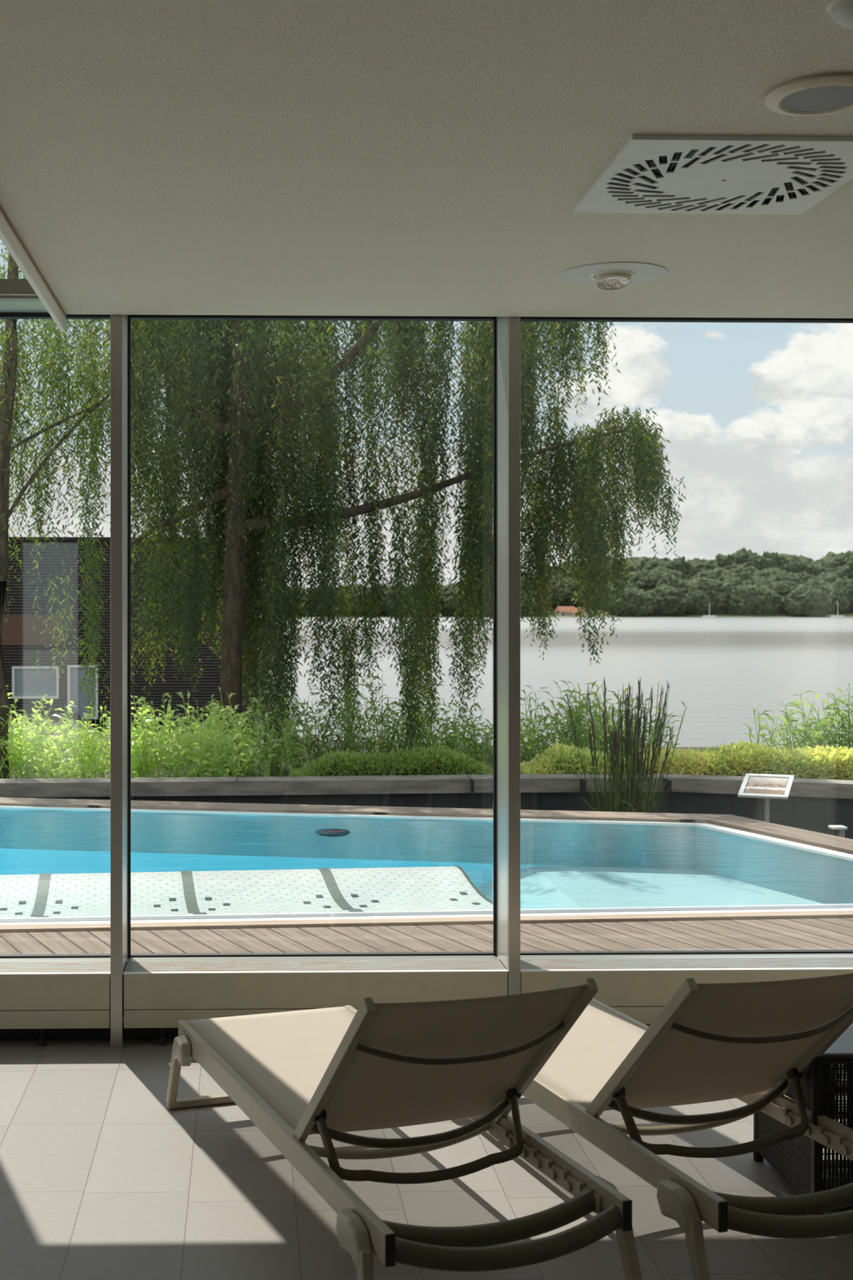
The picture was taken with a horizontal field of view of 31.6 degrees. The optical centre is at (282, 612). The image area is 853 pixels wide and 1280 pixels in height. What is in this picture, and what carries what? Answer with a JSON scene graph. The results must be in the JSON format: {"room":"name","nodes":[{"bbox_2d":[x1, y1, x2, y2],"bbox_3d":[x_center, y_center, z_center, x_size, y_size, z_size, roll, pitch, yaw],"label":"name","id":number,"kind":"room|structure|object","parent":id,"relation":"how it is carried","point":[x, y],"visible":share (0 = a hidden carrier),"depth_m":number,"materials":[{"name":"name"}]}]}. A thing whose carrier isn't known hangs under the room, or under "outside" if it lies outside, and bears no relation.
{"room":"spa relaxation room","nodes":[
{"label":"spa relaxation room","id":0,"kind":"room"},
{"bbox_2d":[0,0,852,318],"bbox_3d":[2.599,-1.439,1.161,6.745,0.422,10.190,0,0,-1],"label":"ceiling","id":1,"kind":"structure","parent":0,"point":[299,157],"depth_m":3.95,"materials":[{"name":"paint"}]},
{"bbox_2d":[0,204,66,332],"bbox_3d":[-0.780,-1.201,1.098,0.020,0.078,10.235,0,0,-1],"label":"trim","id":2,"kind":"structure","parent":1,"relation":"attached to","point":[7,236],"depth_m":5.20,"materials":[{"name":"metal"}]},
{"bbox_2d":[558,262,667,290],"bbox_3d":[1.200,-1.219,5.438,0.390,0.079,0.390,0,0,-1],"label":"smoke detector","id":3,"kind":"object","parent":1,"relation":"in","point":[609,276],"visible":1,"depth_m":5.40,"materials":[{"name":"white plastic"}]},
{"bbox_2d":[572,134,852,214],"bbox_3d":[1.242,-1.220,4.207,0.705,0.016,0.705,0,0,-1],"label":"ceiling vent","id":4,"kind":"object","parent":1,"relation":"in","point":[651,174],"visible":1,"depth_m":4.17,"materials":[{"name":"metal"}]},
{"bbox_2d":[764,73,852,115],"bbox_3d":[1.276,-1.218,3.533,0.264,0.020,0.264,0,0,-1],"label":"ceiling light","id":5,"kind":"object","parent":1,"relation":"attached to","point":[832,93],"visible":1,"depth_m":3.52,"materials":[{"name":"metal"}]},
{"bbox_2d":[781,85,852,111],"bbox_3d":[1.276,-1.216,3.533,0.189,0.012,0.189,0,0,-1],"label":"grille","id":6,"kind":"object","parent":5,"relation":"attached to","point":[793,98],"depth_m":3.53,"materials":[{"name":"metal"}]},
{"bbox_2d":[826,0,852,28],"bbox_3d":[1.169,-1.205,3.007,0.144,0.045,0.144,0,0,-1],"label":"smoke detector","id":7,"kind":"object","parent":1,"relation":"attached to","point":[841,11],"visible":1,"depth_m":3.00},
{"bbox_2d":[0,1027,852,1279],"bbox_3d":[-0.033,1.925,1.305,12.000,0.250,10.610,0,0,-1],"label":"floor","id":8,"kind":"structure","parent":0,"point":[100,1180],"depth_m":4.63,"materials":[{"name":"tile"}]},
{"bbox_2d":[0,961,110,1046],"bbox_3d":[-1.121,1.647,6.302,0.810,0.305,0.239,0,0,-1],"label":"radiator","id":9,"kind":"object","parent":8,"relation":"on","point":[40,1001],"depth_m":6.19,"materials":[{"name":"metal"}]},
{"bbox_2d":[0,961,110,973],"bbox_3d":[-1.121,1.516,6.314,0.810,0.029,0.214,0,0,-1],"label":"grille","id":10,"kind":"object","parent":9,"relation":"attached to","point":[24,966],"depth_m":6.32,"materials":[{"name":"metal"}]},
{"bbox_2d":[110,314,130,1047],"bbox_3d":[-0.691,0.212,6.356,0.068,3.176,0.333,0,0,-1],"label":"window mullion","id":11,"kind":"structure","parent":8,"relation":"on","point":[120,324],"depth_m":6.19,"materials":[{"name":"metal"}]},
{"bbox_2d":[123,959,508,1045],"bbox_3d":[0.139,1.647,6.334,1.601,0.305,0.239,0,0,-1],"label":"window sill","id":12,"kind":"structure","parent":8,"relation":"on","point":[157,995],"depth_m":6.22,"materials":[{"name":"paint"}]},
{"bbox_2d":[124,959,506,972],"bbox_3d":[0.138,1.516,6.346,1.601,0.029,0.214,0,0,-1],"label":"grille","id":13,"kind":"object","parent":12,"relation":"attached to","point":[442,965],"depth_m":6.35,"materials":[{"name":"metal"}]},
{"bbox_2d":[165,977,642,1279],"bbox_3d":[0.252,1.379,4.599,0.752,0.839,2.019,0,0,-18],"label":"sun lounger","id":14,"kind":"object","parent":8,"relation":"on","point":[331,1073],"visible":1,"depth_m":4.06,"materials":[{"name":"fabric"}]},
{"bbox_2d":[493,316,520,995],"bbox_3d":[0.963,0.212,6.398,0.068,3.176,0.333,0,0,-1],"label":"window mullion","id":15,"kind":"structure","parent":8,"relation":"on","point":[506,330],"depth_m":6.25,"materials":[{"name":"metal"}]},
{"bbox_2d":[520,957,852,1026],"bbox_3d":[1.792,1.647,6.376,1.605,0.305,0.239,0,0,-1],"label":"window sill","id":16,"kind":"structure","parent":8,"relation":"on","point":[639,988],"depth_m":6.26,"materials":[{"name":"paint"}]},
{"bbox_2d":[520,957,852,969],"bbox_3d":[1.792,1.516,6.388,1.605,0.029,0.214,0,0,-1],"label":"grille","id":17,"kind":"object","parent":16,"relation":"attached to","point":[721,963],"depth_m":6.39,"materials":[{"name":"metal"}]},
{"bbox_2d":[522,973,852,1279],"bbox_3d":[1.131,1.379,4.795,0.752,0.839,2.019,0,0,-17],"label":"sun lounger","id":18,"kind":"object","parent":8,"relation":"on","point":[750,1042],"visible":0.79,"depth_m":4.26,"materials":[{"name":"fabric"}]},
{"bbox_2d":[753,1022,852,1215],"bbox_3d":[1.830,1.550,4.673,0.553,0.500,0.538,0,0,-1],"label":"table","id":19,"kind":"object","parent":8,"relation":"on","point":[799,1160],"visible":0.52,"depth_m":4.41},
{"bbox_2d":[0,808,852,909],"bbox_3d":[-1.163,1.965,10.153,10.443,0.770,5.572,0,0,-1],"label":"pool water","id":20,"kind":"object","parent":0,"point":[562,886],"visible":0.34,"depth_m":11.18,"materials":[{"name":"liquid"}]},
{"bbox_2d":[0,865,493,918],"bbox_3d":[-1.966,1.983,8.378,6.403,0.734,1.930,0,0,-6],"label":"bench","id":21,"kind":"object","parent":20,"relation":"on","point":[319,890],"visible":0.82,"depth_m":8.92,"materials":[{"name":"tile"}]},
{"bbox_2d":[0,805,852,924],"bbox_3d":[-1.359,1.731,10.067,11.210,0.338,5.849,0,0,-1],"label":"swimming pool","id":22,"kind":"object","parent":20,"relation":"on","point":[708,827],"visible":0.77,"depth_m":11.41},
{"bbox_2d":[0,904,852,922],"bbox_3d":[-1.119,1.561,7.599,10.600,0.002,0.078,0,0,-5],"label":"pool edge","id":23,"kind":"object","parent":22,"relation":"on","point":[828,906],"visible":1,"depth_m":7.76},
{"bbox_2d":[706,814,852,854],"bbox_3d":[3.868,1.573,9.615,0.340,0.074,3.633,0,0,-20],"label":"trim","id":24,"kind":"structure","parent":22,"relation":"on","point":[837,843],"depth_m":10.45,"materials":[{"name":"stone"}]},
{"bbox_3d":[-1.409,2.072,10.136,11.000,0.955,5.622,0,0,-1],"label":"pool water","id":25,"kind":"object","parent":20,"relation":"in","visible":0},
{"bbox_2d":[315,828,350,836],"bbox_3d":[0.366,1.595,10.830,0.256,0.040,0.256,0,0,-1],"label":"float","id":26,"kind":"object","parent":25,"relation":"on","point":[326,832],"visible":1,"depth_m":10.76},
{"bbox_2d":[0,917,852,1010],"bbox_3d":[-0.786,1.677,7.289,19.204,0.206,1.423,0,0,-1],"label":"deck","id":27,"kind":"object","parent":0,"point":[817,933],"depth_m":7.24,"materials":[{"name":"wood"}]},
{"bbox_2d":[0,910,852,932],"bbox_3d":[-1.404,1.566,7.408,18.000,0.014,0.103,0,0,-5],"label":"trim","id":28,"kind":"structure","parent":27,"relation":"on","point":[841,913],"depth_m":7.57,"materials":[{"name":"white stone"}]},
{"bbox_3d":[-6.130,-1.050,1.121,0.200,5.700,10.550,0,0,-1],"label":"wall","id":29,"kind":"structure","parent":0,"visible":0},
{"bbox_2d":[0,278,48,313],"bbox_3d":[-0.161,-1.337,6.390,12.000,0.081,0.376,0,0,-1],"label":"trim","id":30,"kind":"structure","parent":29,"relation":"attached to","point":[16,295],"depth_m":6.18,"materials":[{"name":"metal"}]},
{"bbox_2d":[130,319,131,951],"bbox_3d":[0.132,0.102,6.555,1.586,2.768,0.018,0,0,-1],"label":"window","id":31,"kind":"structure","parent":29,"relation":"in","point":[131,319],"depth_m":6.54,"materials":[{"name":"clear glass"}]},
{"bbox_2d":[0,312,852,323],"bbox_3d":[-0.165,-1.290,6.545,12.000,0.017,0.045,0,0,-1],"label":"trim","id":32,"kind":"structure","parent":29,"relation":"attached to","point":[2,315],"depth_m":6.56,"materials":[{"name":"metal"}]},
{"bbox_2d":[0,953,852,963],"bbox_3d":[-0.164,1.571,6.513,12.000,0.138,0.130,0,0,-1],"label":"trim","id":33,"kind":"structure","parent":29,"relation":"attached to","point":[714,955],"depth_m":6.52,"materials":[{"name":"metal"}]},
{"bbox_2d":[0,949,852,958],"bbox_3d":[-0.165,1.498,6.548,12.000,0.007,0.040,0,0,-1],"label":"trim","id":34,"kind":"structure","parent":29,"relation":"attached to","point":[788,951],"depth_m":6.57,"materials":[{"name":"metal"}]},
{"label":"outside","id":35,"kind":"structure","parent":0,"visible":0},
{"bbox_2d":[8,711,813,778],"bbox_3d":[-3.561,2.185,22.217,38.000,1.030,17.900,0,0,-1],"label":"bank","id":36,"kind":"object","parent":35,"point":[75,716],"depth_m":18.96,"materials":[{"name":"plant"}]},
{"bbox_2d":[0,685,47,778],"bbox_3d":[-2.986,1.187,14.512,1.510,0.992,0.825,0,0,-1],"label":"leafy shrub","id":37,"kind":"object","parent":36,"relation":"on","point":[13,762],"visible":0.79,"depth_m":14.40,"materials":[{"name":"green plant"}]},
{"bbox_2d":[6,694,109,778],"bbox_3d":[-2.417,1.248,14.849,1.524,0.871,0.970,0,0,-1],"label":"leafy shrub","id":38,"kind":"object","parent":36,"relation":"on","point":[51,729],"visible":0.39,"depth_m":14.78,"materials":[{"name":"green plant"}]},
{"bbox_2d":[26,706,163,778],"bbox_3d":[-1.821,1.278,14.313,1.373,0.811,0.941,0,0,-1],"label":"leafy shrub","id":39,"kind":"object","parent":36,"relation":"on","point":[85,763],"visible":0.73,"depth_m":14.20,"materials":[{"name":"green plant"}]},
{"bbox_2d":[0,243,191,778],"bbox_3d":[-3.015,-1.551,14.747,4.374,6.701,3.597,0,0,-1],"label":"weeping willow","id":40,"kind":"object","parent":36,"relation":"on","point":[9,360],"visible":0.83,"depth_m":14.50,"materials":[{"name":"green plant"}]},
{"bbox_2d":[1,537,266,737],"bbox_3d":[-5.200,0.525,26.852,9.770,3.550,4.050,0,0,-1],"label":"building","id":41,"kind":"structure","parent":36,"relation":"on","point":[20,642],"depth_m":24.95,"materials":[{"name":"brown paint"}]},
{"bbox_2d":[68,695,217,777],"bbox_3d":[-1.362,1.245,14.734,1.499,0.876,1.076,0,0,-1],"label":"leafy shrub","id":42,"kind":"object","parent":36,"relation":"on","point":[143,734],"visible":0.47,"depth_m":14.56,"materials":[{"name":"green plant"}]},
{"bbox_2d":[131,690,279,777],"bbox_3d":[-0.859,1.228,15.020,1.481,0.911,0.994,0,0,-35],"label":"leafy shrub","id":43,"kind":"object","parent":36,"relation":"on","point":[211,726],"visible":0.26,"depth_m":14.90,"materials":[{"name":"green plant"}]},
{"bbox_2d":[148,704,281,777],"bbox_3d":[-0.651,1.291,14.482,1.206,0.783,0.964,0,0,33],"label":"leafy shrub","id":44,"kind":"object","parent":36,"relation":"on","point":[215,762],"visible":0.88,"depth_m":14.38,"materials":[{"name":"green plant"}]},
{"bbox_2d":[195,686,324,777],"bbox_3d":[-0.252,1.216,14.893,1.382,0.934,0.926,0,0,-1],"label":"leafy shrub","id":45,"kind":"object","parent":36,"relation":"on","point":[277,760],"visible":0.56,"depth_m":14.85,"materials":[{"name":"green plant"}]},
{"bbox_2d":[243,688,373,776],"bbox_3d":[0.265,1.218,15.236,1.378,0.930,0.972,0,0,-12],"label":"clump","id":46,"kind":"object","parent":36,"relation":"on","point":[300,721],"visible":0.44,"depth_m":15.10,"materials":[{"name":"green plant"}]},
{"bbox_2d":[267,680,414,771],"bbox_3d":[0.630,1.190,15.421,1.560,0.986,1.022,0,0,16],"label":"clump","id":47,"kind":"object","parent":36,"relation":"on","point":[352,708],"visible":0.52,"depth_m":15.38,"materials":[{"name":"green plant"}]},
{"bbox_2d":[0,319,686,774],"bbox_3d":[0.604,-1.473,15.940,7.380,6.548,4.609,0,0,5],"label":"weeping willow","id":48,"kind":"object","parent":36,"relation":"on","point":[237,401],"visible":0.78,"depth_m":15.28,"materials":[{"name":"green plant"}]},
{"bbox_2d":[315,669,446,755],"bbox_3d":[1.007,1.131,15.208,1.374,1.104,0.979,0,0,-1],"label":"clump","id":49,"kind":"object","parent":36,"relation":"on","point":[351,737],"visible":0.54,"depth_m":15.14,"materials":[{"name":"green plant"}]},
{"bbox_2d":[289,744,493,776],"bbox_3d":[1.052,1.463,13.927,1.993,0.460,0.677,0,0,-1],"label":"hedge","id":50,"kind":"object","parent":36,"relation":"on","point":[420,761],"visible":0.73,"depth_m":13.71,"materials":[{"name":"green plant"}]},
{"bbox_2d":[374,680,487,758],"bbox_3d":[1.561,1.194,15.402,1.307,0.976,0.948,0,0,-1],"label":"clump","id":51,"kind":"object","parent":36,"relation":"on","point":[386,704],"visible":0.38,"depth_m":15.31,"materials":[{"name":"green plant"}]},
{"bbox_2d":[393,702,533,766],"bbox_3d":[1.882,1.303,15.212,1.600,0.760,0.998,0,0,-1],"label":"clump","id":52,"kind":"object","parent":36,"relation":"on","point":[486,739],"visible":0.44,"depth_m":15.22,"materials":[{"name":"green plant"}]},
{"bbox_2d":[425,715,563,767],"bbox_3d":[2.182,1.359,15.425,1.458,0.649,0.877,0,0,-1],"label":"clump","id":53,"kind":"object","parent":36,"relation":"on","point":[477,744],"visible":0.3,"depth_m":15.32,"materials":[{"name":"green plant"}]},
{"bbox_2d":[490,680,666,763],"bbox_3d":[2.991,1.190,15.295,1.824,0.987,1.405,0,0,31],"label":"clump","id":54,"kind":"object","parent":36,"relation":"on","point":[536,741],"visible":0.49,"depth_m":15.23,"materials":[{"name":"green plant"}]},
{"bbox_2d":[547,684,680,752],"bbox_3d":[3.462,1.219,15.557,1.417,0.928,0.999,0,0,-1],"label":"clump","id":55,"kind":"object","parent":36,"relation":"on","point":[597,730],"visible":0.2,"depth_m":15.53,"materials":[{"name":"green plant"}]},
{"bbox_2d":[591,695,687,750],"bbox_3d":[3.705,1.261,15.518,1.048,0.844,0.736,0,0,-1],"label":"clump","id":56,"kind":"object","parent":36,"relation":"on","point":[647,699],"visible":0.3,"depth_m":15.50,"materials":[{"name":"green plant"}]},
{"bbox_2d":[520,739,852,780],"bbox_3d":[4.075,1.436,14.029,3.764,0.476,0.727,0,0,-1],"label":"hedge","id":57,"kind":"object","parent":36,"relation":"on","point":[827,762],"visible":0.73,"depth_m":13.78,"materials":[{"name":"green plant"}]},
{"bbox_2d":[741,703,793,750],"bbox_3d":[5.095,1.324,15.746,0.603,0.716,0.510,0,0,-1],"label":"clump","id":58,"kind":"object","parent":36,"relation":"on","point":[760,728],"visible":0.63,"depth_m":15.71,"materials":[{"name":"green plant"}]},
{"bbox_2d":[750,690,848,750],"bbox_3d":[5.541,1.254,15.787,1.121,0.857,0.863,0,0,-1],"label":"clump","id":59,"kind":"object","parent":36,"relation":"on","point":[802,731],"visible":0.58,"depth_m":15.75,"materials":[{"name":"green plant"}]},
{"bbox_2d":[802,683,852,748],"bbox_3d":[5.989,1.213,15.578,1.102,0.939,0.892,0,0,-1],"label":"clump","id":60,"kind":"object","parent":36,"relation":"on","point":[849,739],"visible":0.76,"depth_m":15.54,"materials":[{"name":"green plant"}]},
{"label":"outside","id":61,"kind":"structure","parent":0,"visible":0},
{"bbox_3d":[-0.291,2.425,11.546,28.000,0.050,4.700,0,0,-1],"label":"ground strip","id":62,"kind":"object","parent":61,"visible":0},
{"bbox_2d":[26,791,852,839],"bbox_3d":[-0.349,2.002,12.884,20.113,0.795,2.048,0,0,3],"label":"pool deck","id":63,"kind":"structure","parent":62,"relation":"on","point":[808,813],"depth_m":13.24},
{"bbox_2d":[0,797,726,822],"bbox_3d":[-1.721,1.574,12.152,10.359,0.072,0.335,0,0,10],"label":"trim","id":64,"kind":"structure","parent":63,"relation":"attached to","point":[19,802],"depth_m":11.68,"materials":[{"name":"stone"}]},
{"bbox_2d":[0,773,852,798],"bbox_3d":[-0.349,1.542,12.879,20.120,0.124,2.138,0,0,3],"label":"retaining wall","id":65,"kind":"structure","parent":63,"relation":"on","point":[542,783],"depth_m":13.19,"materials":[{"name":"concrete"}]},
{"bbox_2d":[236,775,671,795],"bbox_3d":[1.505,1.544,13.332,3.830,0.132,0.380,0,0,0],"label":"trim","id":66,"kind":"structure","parent":63,"relation":"on","point":[583,783],"depth_m":13.22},
{"bbox_2d":[564,675,688,813],"bbox_3d":[2.808,1.464,12.377,0.977,1.875,1.047,0,0,-31],"label":"grass","id":67,"kind":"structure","parent":62,"relation":"on","point":[633,796],"depth_m":12.38,"materials":[{"name":"plant"}]},
{"bbox_2d":[737,773,794,822],"bbox_3d":[3.751,1.833,11.599,0.464,1.134,0.304,0,0,10],"label":"info sign","id":68,"kind":"object","parent":62,"relation":"on","point":[766,786],"visible":0.88,"depth_m":11.58,"materials":[{"name":"metal"}]},
{"bbox_2d":[828,825,847,837],"bbox_3d":[4.030,1.976,10.855,0.104,0.849,0.100,0,0,-1],"label":"bollard light","id":69,"kind":"object","parent":62,"relation":"on","point":[840,828],"visible":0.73,"depth_m":10.84,"materials":[{"name":"metal"}]},
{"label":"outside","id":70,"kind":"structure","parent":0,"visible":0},
{"bbox_2d":[302,606,852,617],"bbox_3d":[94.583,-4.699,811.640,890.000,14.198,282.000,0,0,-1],"label":"hillside","id":71,"kind":"structure","parent":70,"point":[782,614],"depth_m":683.55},
{"bbox_2d":[280,587,311,616],"bbox_3d":[3.812,-3.594,681.392,23.176,16.628,20.104,0,0,43],"label":"deciduous tree","id":72,"kind":"object","parent":71,"relation":"on","point":[304,597],"visible":0.12,"depth_m":674.60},
{"bbox_2d":[304,586,353,617],"bbox_3d":[20.195,-3.765,681.101,25.046,17.072,28.873,0,0,-38],"label":"deciduous tree","id":73,"kind":"object","parent":71,"relation":"on","point":[346,597],"visible":0.13,"depth_m":673.12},
{"bbox_2d":[346,583,382,616],"bbox_3d":[36.834,-4.260,680.756,19.791,17.827,24.480,0,0,33],"label":"deciduous tree","id":74,"kind":"object","parent":71,"relation":"on","point":[357,584],"visible":0.23,"depth_m":673.45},
{"bbox_2d":[378,586,416,617],"bbox_3d":[53.812,-4.280,676.905,21.513,17.879,26.609,0,0,-29],"label":"deciduous tree","id":75,"kind":"object","parent":71,"relation":"on","point":[387,593],"visible":0.14,"depth_m":671.81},
{"bbox_2d":[440,586,475,616],"bbox_3d":[79.588,-3.905,680.684,18.893,16.932,23.368,0,0,34],"label":"deciduous tree","id":76,"kind":"object","parent":71,"relation":"on","point":[445,606],"visible":0.38,"depth_m":674.60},
{"bbox_2d":[520,589,546,616],"bbox_3d":[110.713,-3.093,683.256,19.046,15.324,21.957,0,0,37],"label":"deciduous tree","id":77,"kind":"object","parent":71,"relation":"on","point":[524,611],"visible":0.11,"depth_m":675.59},
{"bbox_2d":[555,606,574,615],"bbox_3d":[130.250,-0.400,687.499,9.000,4.600,6.000,0,0,-7],"label":"house","id":78,"kind":"structure","parent":71,"relation":"on","point":[564,611],"depth_m":685.39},
{"bbox_2d":[546,564,586,582],"bbox_3d":[143.666,-13.799,778.463,32.328,23.261,36.438,0,0,-30],"label":"deciduous tree","id":79,"kind":"object","parent":71,"relation":"on","point":[566,570],"visible":0.06,"depth_m":765.92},
{"bbox_2d":[547,574,586,608],"bbox_3d":[137.678,-8.588,732.443,28.359,19.919,22.927,0,0,-43],"label":"deciduous tree","id":80,"kind":"object","parent":71,"relation":"on","point":[566,597],"visible":0.34,"depth_m":723.39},
{"bbox_2d":[568,607,586,616],"bbox_3d":[134.586,-0.100,681.606,7.000,4.000,6.000,0,0,-7],"label":"house","id":81,"kind":"structure","parent":71,"relation":"on","point":[573,613],"depth_m":679.56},
{"bbox_2d":[599,579,639,614],"bbox_3d":[157.774,-6.360,701.042,20.986,19.452,26.107,0,0,-10],"label":"deciduous tree","id":82,"kind":"object","parent":71,"relation":"on","point":[630,584],"visible":0.12,"depth_m":694.83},
{"bbox_2d":[607,586,659,617],"bbox_3d":[160.184,-3.847,682.535,23.333,16.785,18.865,0,0,17],"label":"deciduous tree","id":83,"kind":"object","parent":71,"relation":"on","point":[638,603],"visible":0.75,"depth_m":677.08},
{"bbox_2d":[620,569,655,591],"bbox_3d":[177.112,-10.901,758.649,34.511,21.327,38.899,0,0,-17],"label":"deciduous tree","id":84,"kind":"object","parent":71,"relation":"on","point":[642,578],"visible":0.16,"depth_m":744.71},
{"bbox_2d":[613,556,664,572],"bbox_3d":[186.839,-15.702,784.114,38.882,26.789,44.823,0,0,-36],"label":"deciduous tree","id":85,"kind":"object","parent":71,"relation":"on","point":[646,563],"visible":0.09,"depth_m":773.62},
{"bbox_2d":[652,555,671,565],"bbox_3d":[205.181,-17.675,812.613,35.291,25.598,28.370,0,0,29],"label":"deciduous tree","id":86,"kind":"object","parent":71,"relation":"on","point":[663,561],"visible":0.06,"depth_m":808.77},
{"bbox_2d":[648,565,685,588],"bbox_3d":[192.618,-12.195,759.650,25.685,22.525,31.908,0,0,-6],"label":"deciduous tree","id":87,"kind":"object","parent":71,"relation":"on","point":[655,575],"visible":0.18,"depth_m":749.45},
{"bbox_2d":[644,585,696,616],"bbox_3d":[177.303,-3.889,686.568,22.105,16.749,27.460,0,0,-44],"label":"deciduous tree","id":88,"kind":"object","parent":71,"relation":"on","point":[673,602],"visible":0.72,"depth_m":679.56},
{"bbox_2d":[656,572,684,589],"bbox_3d":[188.053,-9.229,723.210,16.066,20.379,20.138,0,0,40],"label":"deciduous tree","id":89,"kind":"object","parent":71,"relation":"on","point":[668,579],"visible":0.27,"depth_m":717.58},
{"bbox_2d":[662,555,688,577],"bbox_3d":[204.715,-16.389,776.769,19.569,26.256,24.530,0,0,19],"label":"deciduous tree","id":90,"kind":"object","parent":71,"relation":"on","point":[677,564],"visible":0.27,"depth_m":771.64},
{"bbox_2d":[684,588,716,614],"bbox_3d":[192.240,-3.562,691.349,16.448,15.201,13.122,0,0,14],"label":"deciduous tree","id":91,"kind":"object","parent":71,"relation":"on","point":[704,604],"visible":0.66,"depth_m":686.73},
{"bbox_2d":[680,558,723,577],"bbox_3d":[216.919,-15.405,778.980,35.147,26.018,40.517,0,0,-6],"label":"deciduous tree","id":92,"kind":"object","parent":71,"relation":"on","point":[695,566],"visible":0.2,"depth_m":769.48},
{"bbox_2d":[685,567,728,579],"bbox_3d":[219.399,-11.640,760.331,29.519,21.947,34.029,0,0,-42],"label":"deciduous tree","id":93,"kind":"object","parent":71,"relation":"on","point":[717,572],"visible":0.16,"depth_m":754.59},
{"bbox_2d":[680,577,737,613],"bbox_3d":[198.801,-6.239,700.135,30.442,20.386,26.407,0,0,20],"label":"deciduous tree","id":94,"kind":"object","parent":71,"relation":"on","point":[718,591],"visible":0.58,"depth_m":692.29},
{"bbox_2d":[721,576,754,586],"bbox_3d":[222.274,-8.392,733.817,23.787,18.797,19.122,0,0,-29],"label":"deciduous tree","id":95,"kind":"object","parent":71,"relation":"on","point":[738,580],"visible":0.18,"depth_m":729.24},
{"bbox_2d":[715,565,770,581],"bbox_3d":[228.692,-12.153,748.525,34.179,22.420,27.514,0,0,16],"label":"deciduous tree","id":96,"kind":"object","parent":71,"relation":"on","point":[748,573],"visible":0.26,"depth_m":742.53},
{"bbox_2d":[715,546,777,570],"bbox_3d":[240.649,-18.232,779.730,32.195,31.358,40.050,0,0,27],"label":"deciduous tree","id":97,"kind":"object","parent":71,"relation":"on","point":[744,557],"visible":0.39,"depth_m":771.92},
{"bbox_2d":[726,584,769,615],"bbox_3d":[216.872,-4.255,693.794,25.108,17.665,20.212,0,0,-8],"label":"deciduous tree","id":98,"kind":"object","parent":71,"relation":"on","point":[742,601],"visible":0.8,"depth_m":686.90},
{"bbox_2d":[752,583,782,615],"bbox_3d":[221.771,-4.386,693.838,22.502,18.146,18.192,0,0,20],"label":"deciduous tree","id":99,"kind":"object","parent":71,"relation":"on","point":[773,606],"visible":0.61,"depth_m":688.24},
{"bbox_2d":[760,550,789,570],"bbox_3d":[257.577,-17.935,791.046,22.141,29.948,27.753,0,0,-12],"label":"deciduous tree","id":100,"kind":"object","parent":71,"relation":"on","point":[778,560],"visible":0.15,"depth_m":783.31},
{"bbox_2d":[761,567,795,575],"bbox_3d":[247.207,-11.696,759.025,38.665,22.092,33.540,0,0,-39],"label":"deciduous tree","id":101,"kind":"object","parent":71,"relation":"on","point":[774,571],"visible":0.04,"depth_m":751.65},
{"bbox_2d":[752,572,805,585],"bbox_3d":[243.657,-8.845,732.380,35.522,21.180,30.814,0,0,-15],"label":"deciduous tree","id":102,"kind":"object","parent":71,"relation":"on","point":[777,577],"visible":0.23,"depth_m":725.51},
{"bbox_2d":[760,580,799,611],"bbox_3d":[234.850,-5.616,706.244,30.827,18.765,26.741,0,0,12],"label":"deciduous tree","id":103,"kind":"object","parent":71,"relation":"on","point":[784,588],"visible":0.16,"depth_m":699.08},
{"bbox_2d":[777,554,826,576],"bbox_3d":[272.860,-16.547,786.773,41.305,28.148,33.394,0,0,23],"label":"deciduous tree","id":104,"kind":"object","parent":71,"relation":"on","point":[797,564],"visible":0.28,"depth_m":777.41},
{"bbox_2d":[780,585,832,617],"bbox_3d":[238.132,-3.851,684.108,20.062,16.656,24.922,0,0,-32],"label":"deciduous tree","id":105,"kind":"object","parent":71,"relation":"on","point":[803,601],"visible":0.98,"depth_m":676.41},
{"bbox_2d":[795,570,821,582],"bbox_3d":[261.176,-11.139,750.810,20.096,19.402,24.999,0,0,4],"label":"deciduous tree","id":106,"kind":"object","parent":71,"relation":"on","point":[804,575],"visible":0.18,"depth_m":745.99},
{"bbox_2d":[797,579,831,591],"bbox_3d":[248.756,-5.988,702.223,28.336,19.000,22.810,0,0,-28],"label":"deciduous tree","id":107,"kind":"object","parent":71,"relation":"on","point":[822,584],"visible":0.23,"depth_m":698.23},
{"bbox_2d":[815,571,848,584],"bbox_3d":[280.174,-11.057,762.459,28.731,19.675,23.129,0,0,-37],"label":"deciduous tree","id":108,"kind":"object","parent":71,"relation":"on","point":[828,577],"visible":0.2,"depth_m":754.78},
{"bbox_2d":[820,551,844,559],"bbox_3d":[305.745,-19.201,825.777,36.457,29.327,29.307,0,0,33],"label":"deciduous tree","id":109,"kind":"object","parent":71,"relation":"on","point":[830,554],"visible":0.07,"depth_m":825.33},
{"bbox_2d":[814,550,852,578],"bbox_3d":[293.981,-17.473,785.867,37.926,30.487,46.910,0,0,26],"label":"deciduous tree","id":110,"kind":"object","parent":71,"relation":"on","point":[842,565],"visible":0.25,"depth_m":775.32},
{"bbox_2d":[826,584,852,613],"bbox_3d":[257.104,-4.384,695.541,16.875,17.164,13.463,0,0,9],"label":"deciduous tree","id":111,"kind":"object","parent":71,"relation":"on","point":[836,593],"visible":0.61,"depth_m":690.43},
{"bbox_2d":[830,578,852,613],"bbox_3d":[263.726,-6.151,704.187,22.513,19.409,27.967,0,0,-30],"label":"deciduous tree","id":112,"kind":"object","parent":71,"relation":"on","point":[846,584],"visible":0.38,"depth_m":696.18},
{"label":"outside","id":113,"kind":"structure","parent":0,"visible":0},
{"bbox_2d":[257,617,852,746],"bbox_3d":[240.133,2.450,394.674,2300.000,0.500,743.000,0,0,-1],"label":"lake","id":114,"kind":"structure","parent":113,"point":[722,668],"depth_m":57.22,"materials":[{"name":"liquid"}]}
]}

